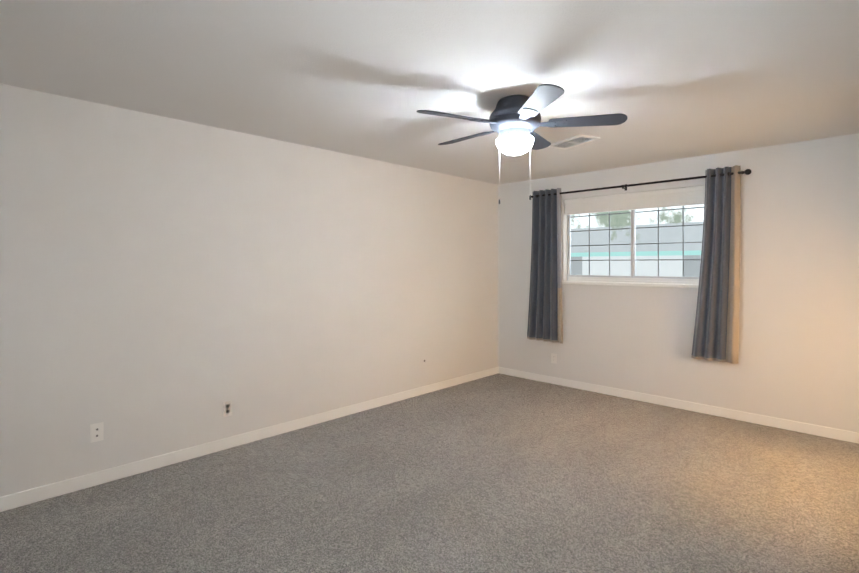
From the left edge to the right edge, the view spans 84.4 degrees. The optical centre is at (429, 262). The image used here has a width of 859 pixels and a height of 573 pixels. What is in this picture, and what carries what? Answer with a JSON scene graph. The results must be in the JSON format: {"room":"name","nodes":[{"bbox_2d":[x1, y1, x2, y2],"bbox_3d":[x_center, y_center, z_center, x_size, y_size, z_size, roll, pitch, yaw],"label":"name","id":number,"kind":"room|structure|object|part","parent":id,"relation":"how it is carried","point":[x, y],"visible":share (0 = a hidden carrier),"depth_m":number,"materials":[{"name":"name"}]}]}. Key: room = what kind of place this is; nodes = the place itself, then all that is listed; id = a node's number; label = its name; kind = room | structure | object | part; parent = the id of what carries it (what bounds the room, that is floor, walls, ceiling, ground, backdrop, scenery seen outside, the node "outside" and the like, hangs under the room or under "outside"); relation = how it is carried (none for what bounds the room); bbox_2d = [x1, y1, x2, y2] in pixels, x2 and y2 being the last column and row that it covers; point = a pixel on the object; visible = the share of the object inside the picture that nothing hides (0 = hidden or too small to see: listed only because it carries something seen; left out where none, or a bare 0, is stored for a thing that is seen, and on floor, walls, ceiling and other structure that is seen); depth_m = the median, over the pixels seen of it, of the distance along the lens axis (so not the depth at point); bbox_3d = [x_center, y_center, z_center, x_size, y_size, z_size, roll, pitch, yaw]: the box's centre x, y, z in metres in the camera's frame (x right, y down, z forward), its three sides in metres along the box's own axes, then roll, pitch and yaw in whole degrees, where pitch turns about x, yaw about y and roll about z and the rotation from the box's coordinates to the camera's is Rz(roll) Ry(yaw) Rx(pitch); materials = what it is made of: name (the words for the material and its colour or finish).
{"room":"empty bedroom","nodes":[
{"label":"empty bedroom","id":0,"kind":"room"},
{"bbox_2d":[0,83,497,496],"bbox_3d":[-1.112,0.200,4.180,0.150,2.440,5.900,0,0,44],"label":"wall","id":1,"kind":"structure","parent":0,"point":[168,285],"depth_m":3.49,"materials":[{"name":"paint"}]},
{"bbox_2d":[90,422,103,442],"bbox_3d":[-2.123,1.082,3.022,0.010,0.115,0.070,0,0,44],"label":"electrical outlet","id":2,"kind":"object","parent":1,"relation":"attached to","point":[96,432],"visible":1,"depth_m":3.02,"materials":[{"name":"white plastic"}]},
{"bbox_2d":[223,400,231,416],"bbox_3d":[-1.543,1.114,3.620,0.009,0.115,0.070,0,0,44],"label":"electrical outlet","id":3,"kind":"object","parent":1,"relation":"attached to","point":[227,408],"visible":1,"depth_m":3.62,"materials":[{"name":"white plastic"}]},
{"bbox_2d":[0,367,498,511],"bbox_3d":[-1.054,1.378,4.120,0.013,0.085,5.600,0,0,44],"label":"baseboard","id":4,"kind":"structure","parent":1,"relation":"attached to","point":[29,496],"depth_m":3.48,"materials":[{"name":"white"}]},
{"bbox_2d":[0,373,858,572],"bbox_3d":[0.574,1.466,2.539,4.850,0.100,5.900,0,0,44],"label":"floor","id":5,"kind":"structure","parent":0,"point":[499,473],"depth_m":2.82,"materials":[{"name":"carpet"}]},
{"bbox_2d":[0,0,858,184],"bbox_3d":[0.574,-1.075,2.547,4.850,0.100,5.900,0,0,44],"label":"ceiling","id":6,"kind":"structure","parent":0,"point":[675,79],"depth_m":2.51,"materials":[{"name":"paint"}]},
{"bbox_2d":[417,84,626,203],"bbox_3d":[0.509,-0.696,3.013,1.233,0.655,1.270,0,0,44],"label":"ceiling fan","id":7,"kind":"object","parent":6,"relation":"attached to","point":[514,121],"visible":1,"depth_m":2.87,"materials":[{"name":"grey"}]},
{"bbox_2d":[548,134,599,149],"bbox_3d":[1.203,-1.014,3.981,0.214,0.012,0.406,0,0,-26],"label":"ceiling vent","id":8,"kind":"object","parent":6,"relation":"in","point":[575,141],"visible":0.98,"depth_m":3.96,"materials":[{"name":"silver metal"}]},
{"bbox_2d":[498,133,858,432],"bbox_3d":[2.577,0.202,4.606,4.550,2.440,0.150,0,0,44],"label":"wall","id":9,"kind":"structure","parent":0,"point":[798,358],"depth_m":4.22,"materials":[{"name":"paint"}]},
{"bbox_2d":[551,353,556,363],"bbox_3d":[1.465,1.125,5.572,0.070,0.115,0.009,0,0,44],"label":"electrical outlet","id":10,"kind":"object","parent":9,"relation":"attached to","point":[553,358],"visible":1,"depth_m":5.57,"materials":[{"name":"white plastic"}]},
{"bbox_2d":[562,281,698,287],"bbox_3d":[2.107,0.223,4.979,1.578,0.031,0.130,0,0,44],"label":"window sill","id":11,"kind":"structure","parent":9,"relation":"attached to","point":[636,284],"depth_m":4.89,"materials":[{"name":"white"}]},
{"bbox_2d":[567,204,703,283],"bbox_3d":[2.167,-0.265,5.042,1.508,0.949,0.067,0,0,44],"label":"window","id":12,"kind":"structure","parent":9,"relation":"in","point":[646,280],"depth_m":5.04,"materials":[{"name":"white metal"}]},
{"bbox_3d":[1.904,-0.280,5.306,0.727,0.880,0.031,0,0,44],"label":"window sash","id":13,"kind":"part","parent":12,"relation":"part of","materials":[{"name":"white plastic"}]},
{"bbox_2d":[570,212,630,275],"bbox_3d":[1.904,-0.284,5.306,0.703,0.845,0.011,0,0,44],"label":"window grille","id":14,"kind":"object","parent":12,"relation":"attached to","point":[609,244],"visible":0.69,"depth_m":5.28,"materials":[{"name":"grey"}]},
{"label":"glass","id":15,"kind":"part","parent":12,"relation":"part of","materials":[{"name":"clear glass"}]},
{"bbox_2d":[564,185,704,214],"bbox_3d":[2.125,-0.648,5.000,1.496,0.172,0.058,0,0,44],"label":"window blind","id":16,"kind":"object","parent":12,"relation":"attached to","point":[687,196],"visible":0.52,"depth_m":4.92,"materials":[{"name":"white fabric"}]},
{"bbox_3d":[2.438,-0.282,4.787,0.727,0.880,0.031,0,0,44],"label":"window sash","id":17,"kind":"part","parent":12,"relation":"part of","materials":[{"name":"white plastic"}]},
{"bbox_2d":[635,206,703,276],"bbox_3d":[2.438,-0.285,4.787,0.703,0.845,0.011,0,0,44],"label":"window grille","id":18,"kind":"object","parent":12,"relation":"attached to","point":[682,225],"visible":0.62,"depth_m":4.78,"materials":[{"name":"grey"}]},
{"label":"glass","id":19,"kind":"part","parent":12,"relation":"part of","materials":[{"name":"clear glass"}]},
{"bbox_2d":[531,169,750,197],"bbox_3d":[2.046,-0.797,4.943,2.219,0.065,0.111,0,0,44],"label":"curtain rod","id":20,"kind":"object","parent":9,"relation":"attached to","point":[747,171],"visible":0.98,"depth_m":4.75,"materials":[{"name":"black metal"}]},
{"bbox_2d":[527,188,562,340],"bbox_3d":[1.348,0.018,5.577,0.487,1.753,0.074,0,0,44],"label":"curtain","id":21,"kind":"object","parent":20,"relation":"hanging from","point":[545,310],"visible":1,"depth_m":5.54,"materials":[{"name":"grey fabric"}]},
{"bbox_2d":[527,195,562,342],"bbox_3d":[1.353,0.072,5.583,0.489,1.695,0.074,0,0,44],"label":"lining","id":22,"kind":"object","parent":20,"relation":"hanging from","point":[561,271],"visible":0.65,"depth_m":5.43,"materials":[{"name":"beige fabric"}]},
{"bbox_2d":[691,183,740,363],"bbox_3d":[2.622,0.061,4.353,0.404,1.680,0.073,0,0,44],"label":"lining","id":23,"kind":"object","parent":20,"relation":"hanging from","point":[716,359],"visible":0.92,"depth_m":4.29,"materials":[{"name":"beige fabric"}]},
{"bbox_2d":[691,165,740,360],"bbox_3d":[2.616,0.004,4.346,0.402,1.743,0.073,0,0,44],"label":"curtain","id":24,"kind":"object","parent":20,"relation":"hanging from","point":[716,331],"visible":1,"depth_m":4.32,"materials":[{"name":"grey fabric"}]},
{"bbox_2d":[499,367,858,443],"bbox_3d":[2.525,1.379,4.540,4.537,0.085,0.013,0,0,44],"label":"baseboard","id":25,"kind":"structure","parent":9,"relation":"attached to","point":[827,432],"depth_m":4.49,"materials":[{"name":"white"}]},
{"label":"outside","id":26,"kind":"structure","parent":0,"visible":0},
{"bbox_2d":[571,204,703,276],"bbox_3d":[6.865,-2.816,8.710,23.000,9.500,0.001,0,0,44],"label":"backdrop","id":27,"kind":"structure","parent":26,"point":[645,235],"depth_m":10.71,"materials":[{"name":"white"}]}
]}

